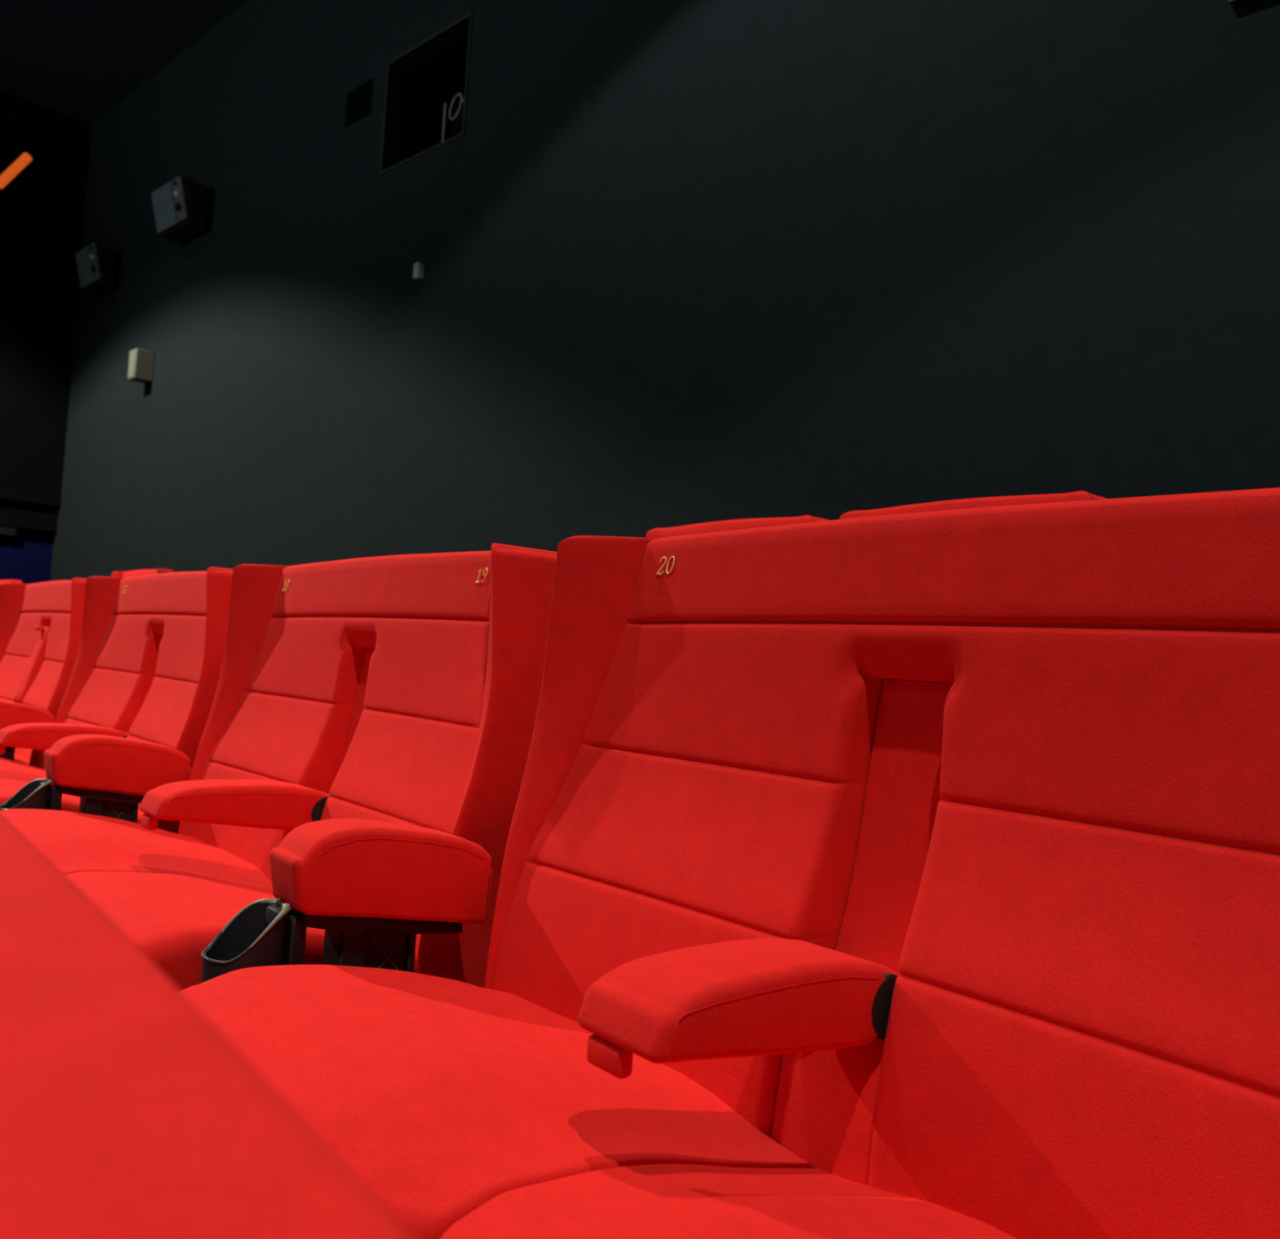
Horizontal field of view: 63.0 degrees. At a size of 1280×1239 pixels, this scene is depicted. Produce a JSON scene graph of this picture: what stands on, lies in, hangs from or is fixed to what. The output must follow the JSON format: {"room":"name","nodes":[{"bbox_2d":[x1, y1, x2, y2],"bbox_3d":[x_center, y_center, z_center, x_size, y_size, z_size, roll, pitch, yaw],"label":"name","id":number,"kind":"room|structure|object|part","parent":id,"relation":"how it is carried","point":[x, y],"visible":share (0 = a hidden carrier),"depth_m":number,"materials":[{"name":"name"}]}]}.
{"room":"auditorium","nodes":[
{"label":"auditorium","id":0,"kind":"room"},
{"bbox_2d":[0,528,53,583],"bbox_3d":[-8.607,0.183,8.602,0.180,2.700,7.300,1,-3,43],"label":"wall","id":1,"kind":"structure","parent":0,"point":[26,557],"depth_m":10.87,"materials":[{"name":"blue paint"}]},
{"bbox_2d":[0,524,17,537],"bbox_3d":[-7.372,-1.015,9.714,0.050,0.130,2.830,1,-3,43],"label":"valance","id":2,"kind":"object","parent":1,"relation":"hanging from","point":[6,531],"visible":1,"depth_m":10.68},
{"bbox_2d":[0,498,57,532],"bbox_3d":[-8.594,-1.308,8.523,0.260,0.270,6.990,1,-3,43],"label":"trim","id":3,"kind":"structure","parent":1,"relation":"attached to","point":[19,514],"depth_m":10.80,"materials":[{"name":"black"}]},
{"bbox_2d":[0,88,92,499],"bbox_3d":[-8.342,-3.511,8.716,0.300,4.030,7.300,1,-3,43],"label":"wall","id":4,"kind":"structure","parent":0,"point":[42,207],"depth_m":10.80,"materials":[{"name":"black paint"}]},
{"bbox_2d":[0,152,31,188],"bbox_3d":[-6.317,-4.527,10.535,0.086,0.437,0.317,1,-3,43],"label":"lamp","id":5,"kind":"object","parent":4,"relation":"attached to","point":[25,158],"visible":1,"depth_m":10.51,"materials":[{"name":"orange plastic"}]},
{"bbox_2d":[0,490,60,506],"bbox_3d":[-8.564,-1.477,8.512,0.315,0.070,6.990,1,-3,43],"label":"trim","id":6,"kind":"structure","parent":4,"relation":"attached to","point":[3,495],"depth_m":10.76,"materials":[{"name":"black"}]},
{"bbox_2d":[0,0,247,124],"bbox_3d":[-3.657,-5.583,3.194,12.200,0.200,19.600,5,-3,-41],"label":"ceiling","id":7,"kind":"structure","parent":0,"point":[79,60],"depth_m":9.61,"materials":[{"name":"black paint"}]},
{"bbox_2d":[50,0,1279,581],"bbox_3d":[0.400,-1.709,5.299,18.240,6.870,0.350,1,-3,43],"label":"wall","id":8,"kind":"structure","parent":0,"point":[686,262],"depth_m":5.28,"materials":[{"name":"paint"}]},
{"bbox_2d":[75,241,116,296],"bbox_3d":[-5.390,-3.467,10.360,0.302,0.386,0.546,5,-3,-41],"label":"wall speaker","id":9,"kind":"object","parent":8,"relation":"attached to","point":[95,263],"visible":1,"depth_m":10.23,"materials":[{"name":"grey plastic"}]},
{"bbox_2d":[75,246,94,288],"bbox_3d":[-5.505,-3.488,10.358,0.334,0.331,0.085,1,-3,43],"label":"grille","id":10,"kind":"object","parent":9,"relation":"attached to","point":[86,277],"depth_m":10.35,"materials":[{"name":"grey fabric"}]},
{"bbox_3d":[-5.314,-3.484,10.182,0.143,0.331,0.085,1,-3,43],"label":"horn panel","id":11,"kind":"part","parent":9,"relation":"part of","materials":[{"name":"grey plastic"}]},
{"bbox_2d":[127,347,154,383],"bbox_3d":[-4.582,-2.327,9.590,0.160,0.270,0.162,1,-3,43],"label":"wall box","id":12,"kind":"object","parent":8,"relation":"attached to","point":[140,367],"visible":1,"depth_m":9.54,"materials":[{"name":"grey paint"}]},
{"bbox_2d":[151,174,208,244],"bbox_3d":[-3.980,-3.536,9.040,0.346,0.382,0.630,5,-3,-41],"label":"wall speaker","id":13,"kind":"object","parent":8,"relation":"attached to","point":[180,205],"visible":1,"depth_m":8.90,"materials":[{"name":"grey plastic"}]},
{"bbox_2d":[151,182,177,233],"bbox_3d":[-4.113,-3.558,9.037,0.384,0.327,0.094,1,-3,43],"label":"grille","id":14,"kind":"object","parent":13,"relation":"attached to","point":[163,199],"depth_m":9.03,"materials":[{"name":"grey fabric"}]},
{"bbox_3d":[-3.893,-3.554,8.834,0.165,0.327,0.094,1,-3,43],"label":"horn panel","id":15,"kind":"part","parent":13,"relation":"part of","materials":[{"name":"grey plastic"}]},
{"bbox_2d":[413,262,424,280],"bbox_3d":[-1.434,-2.253,6.761,0.055,0.100,0.052,1,-3,43],"label":"wall box","id":16,"kind":"object","parent":8,"relation":"attached to","point":[418,273],"visible":1,"depth_m":6.74,"materials":[{"name":"grey plastic"}]},
{"bbox_2d":[379,12,473,174],"bbox_3d":[-1.237,-3.430,7.099,0.930,0.790,0.565,1,-3,43],"label":"window","id":17,"kind":"structure","parent":8,"relation":"in","point":[435,82],"depth_m":7.34,"materials":[{"name":"paint"}]},
{"bbox_2d":[441,102,446,142],"bbox_3d":[-1.280,-3.219,6.821,0.013,0.310,0.013,3,-3,19],"label":"slim post","id":18,"kind":"object","parent":8,"relation":"on","point":[445,104],"visible":0.79,"depth_m":6.82,"materials":[{"name":"grey metal"}]},
{"bbox_2d":[448,93,464,119],"bbox_3d":[-1.148,-3.321,6.718,0.016,0.158,0.255,6,-3,-44],"label":"coiled cable","id":19,"kind":"object","parent":8,"relation":"hanging from","point":[461,100],"visible":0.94,"depth_m":6.76,"materials":[{"name":"grey plastic"}]},
{"bbox_3d":[-4.054,1.074,2.915,12.200,0.990,19.600,5,-3,-41],"label":"floor","id":20,"kind":"structure","parent":0,"visible":0},
{"bbox_2d":[0,579,22,584],"bbox_3d":[-5.692,0.176,8.956,0.854,1.064,0.411,1,-3,45],"label":"seat","id":21,"kind":"object","parent":20,"relation":"on","point":[10,580],"visible":0.16,"depth_m":8.83,"materials":[{"name":"red fabric"}]},
{"bbox_3d":[-5.543,-0.281,9.100,0.691,0.124,0.048,1,-3,45],"label":"head panel","id":22,"kind":"part","parent":21,"relation":"part of","materials":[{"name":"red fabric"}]},
{"bbox_2d":[0,700,54,760],"bbox_3d":[-2.014,0.574,3.220,0.420,0.656,0.100,6,-3,-42],"label":"console","id":23,"kind":"object","parent":20,"relation":"on","point":[11,713],"visible":0.28,"depth_m":3.24,"materials":[{"name":"red fabric"}]},
{"bbox_2d":[0,577,86,768],"bbox_3d":[-2.405,0.366,3.689,0.685,1.064,1.123,6,-3,-42],"label":"seat","id":24,"kind":"object","parent":20,"relation":"on","point":[41,623],"visible":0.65,"depth_m":3.81,"materials":[{"name":"red fabric"}]},
{"bbox_2d":[13,753,29,764],"bbox_3d":[-2.281,0.445,3.433,0.534,0.144,0.544,6,-3,-42],"label":"seat cushion","id":25,"kind":"object","parent":24,"relation":"on","point":[24,758],"depth_m":3.43,"materials":[{"name":"red fabric"}]},
{"bbox_3d":[-2.222,0.200,3.850,0.088,0.351,0.106,15,-10,-42],"label":"armrest","id":26,"kind":"part","parent":24,"relation":"part of","materials":[{"name":"red fabric"}]},
{"bbox_3d":[-2.163,-0.082,3.904,0.080,0.124,0.910,6,-3,-42],"label":"head panel","id":27,"kind":"part","parent":24,"relation":"part of","materials":[{"name":"red fabric"}]},
{"bbox_2d":[0,733,191,822],"bbox_3d":[-1.188,0.584,2.298,0.420,0.656,0.100,6,-3,-41],"label":"armrest","id":28,"kind":"object","parent":20,"relation":"on","point":[110,775],"visible":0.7,"depth_m":2.27,"materials":[{"name":"red fabric"}]},
{"bbox_3d":[-1.302,0.359,2.239,0.068,0.040,0.018,4,-2,-7],"label":"rim arm","id":29,"kind":"part","parent":28,"relation":"part of","materials":[{"name":"black plastic"}]},
{"bbox_3d":[-1.258,0.359,2.189,0.019,0.040,0.068,3,-2,14],"label":"rim arm","id":30,"kind":"part","parent":28,"relation":"part of","materials":[{"name":"black plastic"}]},
{"bbox_3d":[-1.261,0.481,2.232,0.020,0.248,0.060,6,-3,-41],"label":"post","id":31,"kind":"part","parent":28,"relation":"part of","materials":[{"name":"black metal"}]},
{"bbox_3d":[-1.167,0.386,2.314,0.227,0.050,0.068,6,-3,-41],"label":"rail","id":32,"kind":"part","parent":28,"relation":"part of","materials":[{"name":"black metal"}]},
{"bbox_2d":[0,567,233,834],"bbox_3d":[-1.574,0.377,2.771,0.685,1.064,1.123,6,-3,-42],"label":"seat","id":33,"kind":"object","parent":20,"relation":"on","point":[148,665],"visible":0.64,"depth_m":2.85,"materials":[{"name":"red fabric"}]},
{"bbox_2d":[0,757,52,785],"bbox_3d":[-1.817,0.451,2.920,0.534,0.144,0.544,6,-3,-42],"label":"seat cushion","id":34,"kind":"object","parent":33,"relation":"on","point":[9,769],"depth_m":2.88,"materials":[{"name":"red fabric"}]},
{"bbox_3d":[-1.525,0.325,2.810,0.351,0.088,0.106,6,-3,-42],"label":"armrest","id":35,"kind":"part","parent":33,"relation":"part of","materials":[{"name":"red fabric"}]},
{"bbox_2d":[0,777,143,824],"bbox_3d":[-1.452,0.456,2.514,0.534,0.144,0.544,6,-3,-42],"label":"seat cushion","id":36,"kind":"object","parent":33,"relation":"on","point":[8,787],"depth_m":2.37,"materials":[{"name":"red fabric"}]},
{"bbox_3d":[-1.330,-0.071,2.984,0.080,0.124,0.910,6,-3,-42],"label":"head panel","id":37,"kind":"part","parent":33,"relation":"part of","materials":[{"name":"red fabric"}]},
{"bbox_2d":[111,568,173,577],"bbox_3d":[-3.204,0.214,6.273,0.411,1.064,0.854,6,-3,-43],"label":"seat","id":38,"kind":"object","parent":20,"relation":"on","point":[140,572],"visible":0.08,"depth_m":6.43,"materials":[{"name":"red fabric"}]},
{"bbox_3d":[-3.050,-0.242,6.413,0.048,0.124,0.691,6,-3,-44],"label":"head panel","id":39,"kind":"part","parent":38,"relation":"part of","materials":[{"name":"red fabric"}]},
{"bbox_2d":[0,813,413,1238],"bbox_3d":[-0.445,0.610,0.088,0.685,1.064,1.124,5,-3,-38],"label":"seat","id":40,"kind":"object","parent":20,"relation":"on","point":[126,1113],"visible":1,"depth_m":0.22,"materials":[{"name":"red fabric"}]},
{"bbox_2d":[0,542,557,991],"bbox_3d":[-0.752,0.387,1.844,0.685,1.064,1.123,6,-3,-41],"label":"seat","id":41,"kind":"object","parent":20,"relation":"on","point":[406,689],"visible":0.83,"depth_m":1.83,"materials":[{"name":"red fabric"}]},
{"bbox_2d":[0,808,272,890],"bbox_3d":[-0.994,0.461,1.996,0.534,0.144,0.544,6,-3,-41],"label":"seat cushion","id":42,"kind":"object","parent":41,"relation":"on","point":[75,842],"depth_m":1.96,"materials":[{"name":"red fabric"}]},
{"bbox_3d":[-0.702,0.336,1.883,0.351,0.088,0.106,6,-3,-41],"label":"armrest","id":43,"kind":"part","parent":41,"relation":"part of","materials":[{"name":"red fabric"}]},
{"bbox_2d":[65,871,466,991],"bbox_3d":[-0.633,0.466,1.586,0.534,0.144,0.544,6,-3,-41],"label":"seat cushion","id":44,"kind":"object","parent":41,"relation":"on","point":[171,918],"depth_m":1.44,"materials":[{"name":"red fabric"}]},
{"bbox_3d":[-0.580,0.293,1.994,0.142,0.484,0.120,6,-3,-41],"label":"slot panel","id":45,"kind":"part","parent":41,"relation":"part of","materials":[{"name":"red fabric"}]},
{"bbox_3d":[-0.506,-0.061,2.055,0.080,0.124,0.910,6,-3,-41],"label":"head panel","id":46,"kind":"part","parent":41,"relation":"part of","materials":[{"name":"red fabric"}]},
{"bbox_2d":[200,818,492,983],"bbox_3d":[-0.370,0.594,1.368,0.420,0.656,0.100,5,-3,-41],"label":"armrest","id":47,"kind":"object","parent":20,"relation":"on","point":[372,886],"visible":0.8,"depth_m":1.33,"materials":[{"name":"red fabric"}]},
{"bbox_3d":[-0.485,0.369,1.310,0.068,0.040,0.018,4,-2,-7],"label":"rim arm","id":48,"kind":"part","parent":47,"relation":"part of","materials":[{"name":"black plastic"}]},
{"bbox_3d":[-0.441,0.369,1.260,0.019,0.040,0.068,3,-2,15],"label":"rim arm","id":49,"kind":"part","parent":47,"relation":"part of","materials":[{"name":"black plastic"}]},
{"bbox_3d":[-0.445,0.491,1.302,0.020,0.248,0.060,5,-3,-41],"label":"post","id":50,"kind":"part","parent":47,"relation":"part of","materials":[{"name":"black metal"}]},
{"bbox_3d":[-0.350,0.396,1.384,0.227,0.050,0.068,5,-3,-41],"label":"rail","id":51,"kind":"part","parent":47,"relation":"part of","materials":[{"name":"black metal"}]},
{"bbox_2d":[181,488,1279,1238],"bbox_3d":[0.061,0.396,0.910,0.685,1.064,1.123,5,-3,-41],"label":"seat","id":52,"kind":"object","parent":20,"relation":"on","point":[914,875],"visible":0.99,"depth_m":0.94,"materials":[{"name":"red fabric"}]},
{"bbox_2d":[181,964,813,1238],"bbox_3d":[-0.179,0.471,1.064,0.534,0.144,0.544,5,-3,-41],"label":"seat cushion","id":53,"kind":"object","parent":52,"relation":"on","point":[448,1100],"depth_m":0.97,"materials":[{"name":"red fabric"}]},
{"bbox_2d":[440,1164,1016,1238],"bbox_3d":[0.178,0.475,0.650,0.534,0.144,0.544,5,-3,-41],"label":"seat cushion","id":54,"kind":"object","parent":52,"relation":"on","point":[575,1201],"depth_m":0.79,"materials":[{"name":"red fabric"}]},
{"bbox_3d":[0.111,0.345,0.949,0.351,0.088,0.106,5,-3,-41],"label":"armrest","id":55,"kind":"part","parent":52,"relation":"part of","materials":[{"name":"red fabric"}]},
{"bbox_3d":[0.234,0.303,1.058,0.142,0.484,0.120,5,-3,-41],"label":"slot panel","id":56,"kind":"part","parent":52,"relation":"part of","materials":[{"name":"red fabric"}]},
{"bbox_3d":[0.309,-0.051,1.119,0.080,0.124,0.910,5,-3,-41],"label":"head panel","id":57,"kind":"part","parent":52,"relation":"part of","materials":[{"name":"red fabric"}]},
{"bbox_2d":[645,515,830,538],"bbox_3d":[-0.018,0.260,2.377,0.684,1.052,0.584,6,-3,-41],"label":"seat","id":58,"kind":"object","parent":20,"relation":"on","point":[739,524],"visible":0.07,"depth_m":2.56,"materials":[{"name":"red fabric"}]},
{"bbox_3d":[0.227,-0.182,2.587,0.080,0.124,0.473,6,-3,-41],"label":"head panel","id":59,"kind":"part","parent":58,"relation":"part of","materials":[{"name":"red fabric"}]},
{"bbox_2d":[840,491,1106,519],"bbox_3d":[0.402,0.264,1.889,0.684,1.052,0.584,6,-3,-41],"label":"seat","id":60,"kind":"object","parent":20,"relation":"on","point":[971,503],"visible":0.12,"depth_m":2.05,"materials":[{"name":"red fabric"}]},
{"bbox_3d":[0.647,-0.177,2.099,0.080,0.124,0.473,6,-3,-41],"label":"head panel","id":61,"kind":"part","parent":60,"relation":"part of","materials":[{"name":"red fabric"}]}
]}

